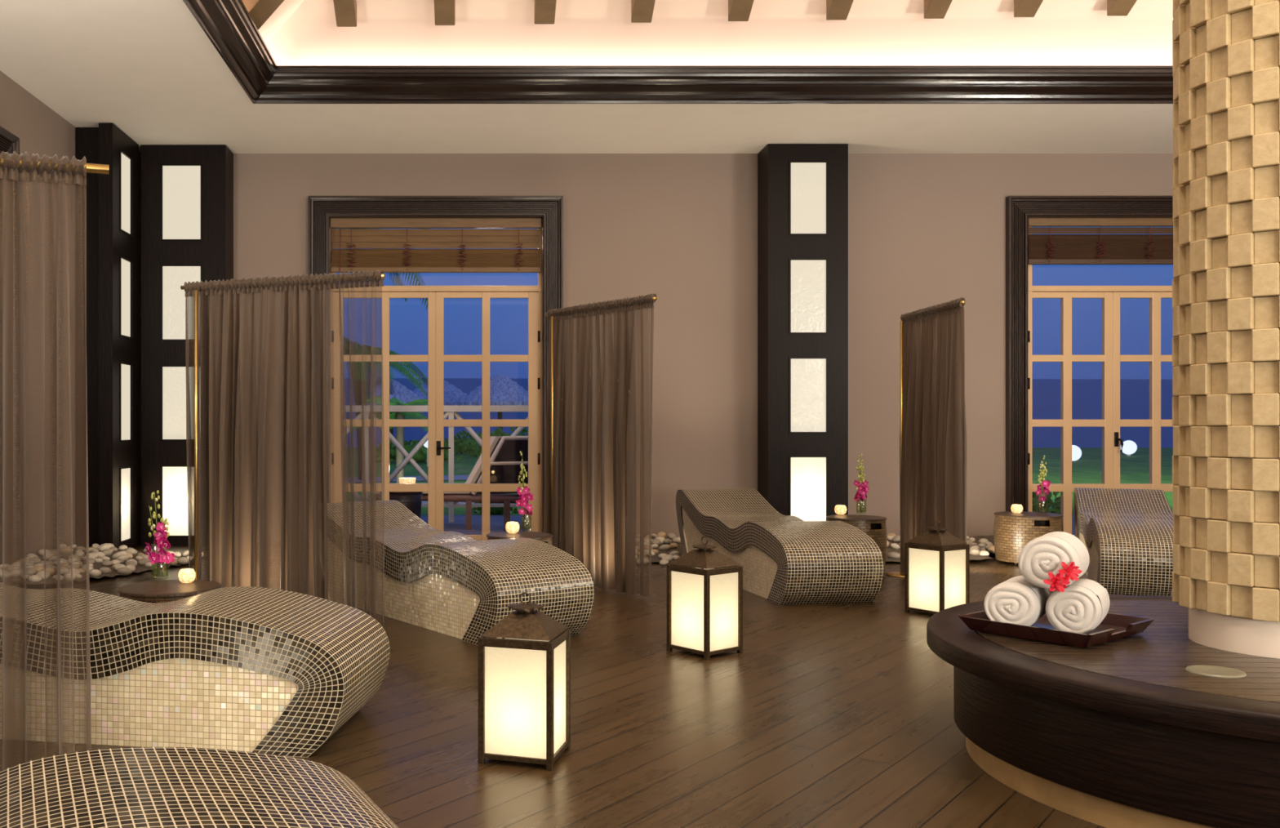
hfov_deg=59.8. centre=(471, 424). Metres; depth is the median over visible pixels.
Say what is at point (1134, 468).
lawn
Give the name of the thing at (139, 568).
gravel bed
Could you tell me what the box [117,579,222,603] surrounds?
side table
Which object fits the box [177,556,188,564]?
pebble
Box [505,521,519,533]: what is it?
votive candle
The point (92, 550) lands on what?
pebble
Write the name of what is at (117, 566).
pebble
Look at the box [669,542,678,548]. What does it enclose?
pebble
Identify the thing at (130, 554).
pebble
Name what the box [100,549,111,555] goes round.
pebble
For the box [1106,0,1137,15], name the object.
beam
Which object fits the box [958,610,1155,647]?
wooden tray
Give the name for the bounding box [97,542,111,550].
pebble
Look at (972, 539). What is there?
pebble
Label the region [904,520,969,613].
lantern
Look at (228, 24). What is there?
trim
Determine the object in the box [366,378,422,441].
thatched umbrella
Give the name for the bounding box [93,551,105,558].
pebble
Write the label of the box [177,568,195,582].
votive candle
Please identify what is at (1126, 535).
lounger
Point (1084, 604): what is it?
rolled towel
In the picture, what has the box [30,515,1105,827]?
floor
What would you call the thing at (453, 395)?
thatched umbrella
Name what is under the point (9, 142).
trim
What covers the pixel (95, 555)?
pebble
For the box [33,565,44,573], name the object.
pebble
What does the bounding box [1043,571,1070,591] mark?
blossom
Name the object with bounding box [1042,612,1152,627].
tray rim
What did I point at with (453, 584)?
lounger
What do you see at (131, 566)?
pebble
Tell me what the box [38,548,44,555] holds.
pebble
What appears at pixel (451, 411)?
terrace railing
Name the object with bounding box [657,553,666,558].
pebble
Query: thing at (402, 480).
bowl
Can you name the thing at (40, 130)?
wall
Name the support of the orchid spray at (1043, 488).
in the glass vase
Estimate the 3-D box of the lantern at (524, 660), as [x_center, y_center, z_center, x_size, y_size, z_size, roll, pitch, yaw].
[0.193,0.903,3.962,0.272,0.594,0.272,0,0,19]
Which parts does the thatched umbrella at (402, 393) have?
post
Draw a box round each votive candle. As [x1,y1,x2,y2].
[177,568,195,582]
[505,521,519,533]
[834,504,846,514]
[1010,504,1022,513]
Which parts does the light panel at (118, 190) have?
lit glass, lit glass, lit glass, lit glass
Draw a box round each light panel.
[98,123,138,548]
[141,145,233,546]
[757,143,848,520]
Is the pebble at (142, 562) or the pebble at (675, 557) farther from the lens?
the pebble at (675, 557)
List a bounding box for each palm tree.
[337,248,444,496]
[344,337,427,479]
[355,396,427,483]
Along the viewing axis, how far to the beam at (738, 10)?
8.79 m
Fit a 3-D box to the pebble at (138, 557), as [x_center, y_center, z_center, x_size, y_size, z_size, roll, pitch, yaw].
[-2.870,1.157,9.457,0.058,0.047,0.078,0,0,-43]
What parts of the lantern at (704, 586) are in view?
glass pane, glass pane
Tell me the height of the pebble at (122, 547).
0.056 m
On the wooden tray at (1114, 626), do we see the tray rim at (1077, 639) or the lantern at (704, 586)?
the tray rim at (1077, 639)
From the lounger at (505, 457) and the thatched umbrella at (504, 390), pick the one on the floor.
the lounger at (505, 457)
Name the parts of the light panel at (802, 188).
lit glass, lit glass, lit glass, lit glass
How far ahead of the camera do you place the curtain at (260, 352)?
6.56 m
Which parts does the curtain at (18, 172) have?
brass rod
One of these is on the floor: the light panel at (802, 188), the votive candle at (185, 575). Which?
the light panel at (802, 188)
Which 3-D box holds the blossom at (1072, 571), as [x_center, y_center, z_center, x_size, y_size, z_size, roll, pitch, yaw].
[2.037,0.499,3.722,0.080,0.064,0.045,0,0,0]
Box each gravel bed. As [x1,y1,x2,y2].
[30,547,188,584]
[648,534,994,562]
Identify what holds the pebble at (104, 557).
on the gravel bed at (139, 568)
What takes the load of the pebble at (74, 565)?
on the gravel bed at (139, 568)
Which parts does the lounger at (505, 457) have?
seat frame, leg, backrest, backrest frame, leg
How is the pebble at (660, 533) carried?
on the gravel bed at (990, 538)
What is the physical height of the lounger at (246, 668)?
0.645 m
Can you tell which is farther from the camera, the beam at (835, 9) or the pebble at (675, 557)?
the pebble at (675, 557)
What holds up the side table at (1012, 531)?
on the floor
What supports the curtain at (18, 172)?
on the floor
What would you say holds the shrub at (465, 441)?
on the lawn
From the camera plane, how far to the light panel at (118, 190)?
10.22 m
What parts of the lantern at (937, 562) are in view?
glass pane, glass pane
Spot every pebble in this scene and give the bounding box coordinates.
[30,567,36,575]
[30,574,41,582]
[31,556,40,563]
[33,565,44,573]
[35,570,44,578]
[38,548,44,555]
[72,554,79,559]
[72,563,79,568]
[72,568,79,573]
[72,572,76,580]
[88,548,98,552]
[88,552,98,558]
[88,557,95,564]
[89,569,101,577]
[92,543,98,548]
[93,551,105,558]
[94,557,103,562]
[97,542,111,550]
[99,566,111,573]
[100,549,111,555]
[101,555,110,560]
[102,560,112,565]
[109,546,118,551]
[111,551,126,559]
[111,559,120,564]
[114,563,126,571]
[116,554,128,560]
[116,567,132,574]
[118,544,127,550]
[123,547,137,554]
[125,551,133,558]
[125,559,137,564]
[125,560,136,567]
[126,564,135,572]
[135,555,142,559]
[137,558,150,565]
[144,561,156,567]
[168,559,177,565]
[174,551,181,556]
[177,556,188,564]
[182,550,188,556]
[651,538,661,546]
[651,543,657,548]
[651,549,658,553]
[654,536,664,544]
[657,531,666,537]
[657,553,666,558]
[659,544,670,550]
[659,559,668,564]
[662,538,671,544]
[662,554,673,560]
[666,533,675,538]
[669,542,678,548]
[669,551,679,555]
[671,537,680,543]
[672,555,679,559]
[886,533,895,536]
[887,535,893,540]
[887,551,900,559]
[890,542,899,548]
[892,534,900,542]
[968,537,975,541]
[968,542,977,546]
[969,545,979,549]
[969,548,980,555]
[977,537,988,543]
[978,542,986,547]
[979,550,989,555]
[987,545,995,553]
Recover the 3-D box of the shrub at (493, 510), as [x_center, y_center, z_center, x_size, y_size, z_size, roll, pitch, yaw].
[0.316,1.074,14.904,0.661,0.324,0.494,0,0,0]
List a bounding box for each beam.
[241,0,284,29]
[333,0,356,26]
[434,0,455,25]
[533,0,556,23]
[631,0,655,22]
[728,0,753,21]
[826,0,853,19]
[924,0,951,18]
[1013,0,1043,17]
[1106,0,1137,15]
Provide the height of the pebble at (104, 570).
0.062 m
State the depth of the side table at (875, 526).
8.98 m
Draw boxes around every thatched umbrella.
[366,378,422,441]
[413,379,467,404]
[459,373,528,429]
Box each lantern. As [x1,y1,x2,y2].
[478,591,570,770]
[666,536,742,659]
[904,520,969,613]
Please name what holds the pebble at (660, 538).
on the gravel bed at (990, 538)
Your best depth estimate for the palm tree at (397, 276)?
18.26 m
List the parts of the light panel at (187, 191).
lit glass, lit glass, lit glass, lit glass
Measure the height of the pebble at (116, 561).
0.045 m
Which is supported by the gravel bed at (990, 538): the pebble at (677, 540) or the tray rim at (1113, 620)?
the pebble at (677, 540)
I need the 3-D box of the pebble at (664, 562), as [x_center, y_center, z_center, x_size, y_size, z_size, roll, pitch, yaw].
[1.635,1.170,9.310,0.083,0.049,0.064,0,0,-31]
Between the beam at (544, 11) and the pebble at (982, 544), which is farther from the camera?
the pebble at (982, 544)
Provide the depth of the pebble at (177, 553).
9.85 m
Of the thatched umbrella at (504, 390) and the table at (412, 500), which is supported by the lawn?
the thatched umbrella at (504, 390)
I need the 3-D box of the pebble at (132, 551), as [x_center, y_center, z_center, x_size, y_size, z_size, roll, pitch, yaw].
[-3.046,1.129,9.749,0.090,0.066,0.121,0,0,44]
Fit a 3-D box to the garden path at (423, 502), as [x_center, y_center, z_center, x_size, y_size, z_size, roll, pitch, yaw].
[-1.250,1.177,16.600,9.500,0.025,1.600,0,0,0]
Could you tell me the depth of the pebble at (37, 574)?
8.07 m
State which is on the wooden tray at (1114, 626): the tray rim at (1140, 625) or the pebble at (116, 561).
the tray rim at (1140, 625)
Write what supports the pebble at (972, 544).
on the gravel bed at (990, 538)
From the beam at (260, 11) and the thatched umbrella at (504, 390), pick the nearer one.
the beam at (260, 11)
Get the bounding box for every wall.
[0,70,75,555]
[138,153,1173,542]
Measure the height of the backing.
3.974 m
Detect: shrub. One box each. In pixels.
[376,435,463,462]
[418,439,466,454]
[444,429,481,452]
[466,426,528,457]
[471,502,518,515]
[1032,482,1060,514]
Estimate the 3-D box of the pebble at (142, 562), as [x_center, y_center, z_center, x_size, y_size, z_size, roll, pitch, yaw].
[-2.761,1.157,9.227,0.095,0.068,0.129,0,0,-10]
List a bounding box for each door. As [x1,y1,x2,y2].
[330,218,542,540]
[1027,233,1191,535]
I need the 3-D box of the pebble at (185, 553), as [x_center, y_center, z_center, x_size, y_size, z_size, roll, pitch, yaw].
[-2.574,1.163,9.895,0.084,0.059,0.108,0,0,34]
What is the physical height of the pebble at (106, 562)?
0.050 m
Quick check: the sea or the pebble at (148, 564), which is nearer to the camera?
the pebble at (148, 564)
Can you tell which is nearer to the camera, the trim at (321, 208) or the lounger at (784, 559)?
the lounger at (784, 559)
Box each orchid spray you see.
[145,489,174,576]
[515,450,533,528]
[853,453,869,511]
[1035,454,1050,510]
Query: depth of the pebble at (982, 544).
10.25 m
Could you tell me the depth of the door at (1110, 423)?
11.30 m
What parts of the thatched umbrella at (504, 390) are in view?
post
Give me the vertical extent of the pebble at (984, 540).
0.061 m
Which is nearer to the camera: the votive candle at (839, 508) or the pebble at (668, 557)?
the votive candle at (839, 508)
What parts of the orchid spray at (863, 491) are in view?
stem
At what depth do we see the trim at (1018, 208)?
11.15 m
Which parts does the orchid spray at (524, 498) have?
stem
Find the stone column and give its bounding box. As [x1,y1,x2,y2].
[1172,0,1279,658]
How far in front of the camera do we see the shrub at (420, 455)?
28.79 m
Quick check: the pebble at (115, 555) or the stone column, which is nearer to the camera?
the stone column
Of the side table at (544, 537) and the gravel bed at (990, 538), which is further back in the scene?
the gravel bed at (990, 538)
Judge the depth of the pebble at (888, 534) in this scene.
10.77 m
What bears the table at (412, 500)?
on the floor
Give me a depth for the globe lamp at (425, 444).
26.95 m
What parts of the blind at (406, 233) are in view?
pull cord, cord, cord, rail, cord, cord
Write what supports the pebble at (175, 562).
on the gravel bed at (139, 568)
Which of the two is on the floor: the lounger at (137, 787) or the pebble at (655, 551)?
the lounger at (137, 787)
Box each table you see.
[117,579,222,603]
[379,491,422,518]
[486,531,552,545]
[826,514,887,566]
[926,595,1279,827]
[993,511,1063,565]
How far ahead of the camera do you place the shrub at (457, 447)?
33.90 m
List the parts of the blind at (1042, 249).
cord, rail, cord, cord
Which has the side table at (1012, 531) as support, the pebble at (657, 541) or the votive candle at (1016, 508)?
the votive candle at (1016, 508)
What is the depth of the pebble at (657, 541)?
10.26 m
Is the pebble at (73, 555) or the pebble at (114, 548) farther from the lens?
the pebble at (114, 548)
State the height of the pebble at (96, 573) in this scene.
0.065 m
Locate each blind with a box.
[330,217,541,306]
[1027,217,1173,264]
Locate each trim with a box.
[0,125,19,155]
[182,0,1173,103]
[308,195,563,532]
[1005,195,1173,511]
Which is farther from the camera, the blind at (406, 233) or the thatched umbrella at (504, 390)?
the thatched umbrella at (504, 390)
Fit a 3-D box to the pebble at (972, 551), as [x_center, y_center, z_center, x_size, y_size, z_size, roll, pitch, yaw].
[4.443,1.125,9.668,0.090,0.066,0.117,0,0,7]
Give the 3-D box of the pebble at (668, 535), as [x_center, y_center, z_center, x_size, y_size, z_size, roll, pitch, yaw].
[1.967,1.101,10.782,0.098,0.057,0.074,0,0,42]
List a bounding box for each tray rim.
[960,615,1088,647]
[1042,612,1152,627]
[1083,618,1155,647]
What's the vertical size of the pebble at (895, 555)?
0.066 m
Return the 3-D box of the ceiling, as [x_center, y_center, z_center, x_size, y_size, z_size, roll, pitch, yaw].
[2.950,-4.381,4.325,13.800,3.202,14.350,0,0,0]
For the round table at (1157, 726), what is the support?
on the floor
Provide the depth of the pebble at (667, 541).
10.28 m
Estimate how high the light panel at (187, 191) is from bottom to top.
3.974 m
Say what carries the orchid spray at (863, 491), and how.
in the glass vase
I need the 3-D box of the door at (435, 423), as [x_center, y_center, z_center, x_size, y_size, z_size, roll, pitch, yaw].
[-0.372,-0.462,11.309,2.208,3.325,0.162,0,0,0]
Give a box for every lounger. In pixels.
[0,746,398,827]
[30,586,390,757]
[334,499,594,644]
[368,435,528,530]
[675,488,884,604]
[1073,487,1173,595]
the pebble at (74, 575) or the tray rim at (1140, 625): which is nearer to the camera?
the tray rim at (1140, 625)
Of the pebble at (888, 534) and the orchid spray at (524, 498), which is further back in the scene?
the pebble at (888, 534)
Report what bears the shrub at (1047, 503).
on the lawn
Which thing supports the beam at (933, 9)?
attached to the ceiling
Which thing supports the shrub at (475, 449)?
on the lawn
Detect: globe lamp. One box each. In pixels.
[423,440,427,466]
[1071,444,1081,460]
[1120,440,1137,456]
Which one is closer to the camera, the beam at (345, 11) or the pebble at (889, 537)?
the beam at (345, 11)
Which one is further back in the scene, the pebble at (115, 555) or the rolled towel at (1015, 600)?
the pebble at (115, 555)
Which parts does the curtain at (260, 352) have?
brass rod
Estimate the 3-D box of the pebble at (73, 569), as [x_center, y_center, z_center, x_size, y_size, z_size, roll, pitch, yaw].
[-3.065,1.133,8.420,0.097,0.057,0.074,0,0,-22]
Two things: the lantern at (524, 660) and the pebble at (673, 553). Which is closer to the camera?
the lantern at (524, 660)
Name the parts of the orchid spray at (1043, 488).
stem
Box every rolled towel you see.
[983,575,1049,626]
[1017,531,1089,588]
[1045,578,1110,634]
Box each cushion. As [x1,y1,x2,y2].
[368,491,471,493]
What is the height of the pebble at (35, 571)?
0.067 m
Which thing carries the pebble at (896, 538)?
on the gravel bed at (990, 538)
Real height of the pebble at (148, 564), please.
0.053 m
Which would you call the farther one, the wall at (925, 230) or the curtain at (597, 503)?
the wall at (925, 230)
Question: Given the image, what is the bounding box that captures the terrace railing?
[343,404,528,521]
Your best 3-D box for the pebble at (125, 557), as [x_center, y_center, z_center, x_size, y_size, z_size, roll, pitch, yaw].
[-2.978,1.141,9.325,0.108,0.072,0.087,0,0,-37]
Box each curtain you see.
[0,151,109,771]
[180,269,385,627]
[543,293,657,598]
[885,297,967,577]
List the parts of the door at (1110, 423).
handle, lever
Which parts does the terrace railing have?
post, rail, post, rail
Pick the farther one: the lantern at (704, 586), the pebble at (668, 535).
the pebble at (668, 535)
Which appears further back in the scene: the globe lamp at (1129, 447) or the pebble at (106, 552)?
the globe lamp at (1129, 447)
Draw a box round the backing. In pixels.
[75,127,98,546]
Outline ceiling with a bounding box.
[0,0,1173,153]
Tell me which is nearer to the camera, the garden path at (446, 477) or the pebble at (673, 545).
the pebble at (673, 545)
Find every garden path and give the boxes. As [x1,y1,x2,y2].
[348,475,469,482]
[421,501,478,503]
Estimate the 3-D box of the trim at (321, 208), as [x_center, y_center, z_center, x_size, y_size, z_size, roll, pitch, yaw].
[-0.368,-0.565,11.160,2.592,3.530,0.080,0,0,0]
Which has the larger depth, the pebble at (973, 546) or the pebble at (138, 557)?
the pebble at (973, 546)
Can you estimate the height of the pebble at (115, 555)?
0.077 m
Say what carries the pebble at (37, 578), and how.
on the gravel bed at (139, 568)
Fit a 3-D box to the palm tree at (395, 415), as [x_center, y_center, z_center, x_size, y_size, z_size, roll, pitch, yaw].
[-1.255,0.332,18.958,1.771,1.641,1.559,0,0,-29]
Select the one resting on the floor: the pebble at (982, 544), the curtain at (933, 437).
the curtain at (933, 437)
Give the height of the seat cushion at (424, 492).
0.100 m
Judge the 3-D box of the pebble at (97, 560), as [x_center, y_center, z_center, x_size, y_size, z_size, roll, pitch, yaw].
[-3.113,1.132,9.111,0.080,0.046,0.062,0,0,-43]
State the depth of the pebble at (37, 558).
8.79 m
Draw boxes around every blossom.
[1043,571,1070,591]
[1057,561,1082,581]
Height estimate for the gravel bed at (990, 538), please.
0.089 m
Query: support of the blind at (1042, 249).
attached to the wall at (925, 230)
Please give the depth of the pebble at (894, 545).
10.08 m
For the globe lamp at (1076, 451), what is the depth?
29.81 m
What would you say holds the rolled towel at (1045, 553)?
on the rolled towel at (1084, 604)
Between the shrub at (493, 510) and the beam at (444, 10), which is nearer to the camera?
the beam at (444, 10)
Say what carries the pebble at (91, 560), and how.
on the gravel bed at (139, 568)
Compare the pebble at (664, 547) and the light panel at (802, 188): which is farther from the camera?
the light panel at (802, 188)
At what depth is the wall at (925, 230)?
11.20 m
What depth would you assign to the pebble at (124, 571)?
8.66 m
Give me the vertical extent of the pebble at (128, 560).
0.068 m
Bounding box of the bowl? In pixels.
[399,477,416,483]
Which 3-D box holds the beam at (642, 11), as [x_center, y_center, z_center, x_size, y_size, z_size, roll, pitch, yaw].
[1.377,-4.543,6.746,0.165,2.546,4.292,0,0,0]
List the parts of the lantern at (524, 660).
glass pane, glass pane, glass pane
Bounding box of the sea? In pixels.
[343,377,1176,447]
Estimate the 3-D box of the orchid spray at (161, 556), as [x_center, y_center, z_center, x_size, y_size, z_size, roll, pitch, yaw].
[-1.555,0.542,5.454,0.152,0.430,0.113,0,0,0]
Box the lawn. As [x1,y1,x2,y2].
[344,447,1173,515]
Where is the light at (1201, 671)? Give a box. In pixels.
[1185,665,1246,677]
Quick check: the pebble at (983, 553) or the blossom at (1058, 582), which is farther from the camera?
the pebble at (983, 553)
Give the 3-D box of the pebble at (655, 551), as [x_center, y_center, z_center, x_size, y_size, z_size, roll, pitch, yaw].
[1.659,1.152,9.940,0.082,0.046,0.063,0,0,44]
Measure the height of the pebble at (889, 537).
0.055 m
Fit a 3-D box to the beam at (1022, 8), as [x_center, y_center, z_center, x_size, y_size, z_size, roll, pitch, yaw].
[4.462,-4.556,6.722,0.165,2.520,4.244,0,0,0]
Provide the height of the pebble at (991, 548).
0.078 m
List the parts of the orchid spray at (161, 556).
stem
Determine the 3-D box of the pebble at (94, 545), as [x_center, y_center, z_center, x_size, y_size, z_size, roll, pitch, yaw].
[-3.396,1.099,9.879,0.070,0.053,0.089,0,0,-31]
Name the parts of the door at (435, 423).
handle, lever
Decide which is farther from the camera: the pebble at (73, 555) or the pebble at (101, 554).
the pebble at (101, 554)
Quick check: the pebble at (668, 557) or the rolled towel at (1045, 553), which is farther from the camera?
the pebble at (668, 557)
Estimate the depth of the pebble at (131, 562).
8.97 m

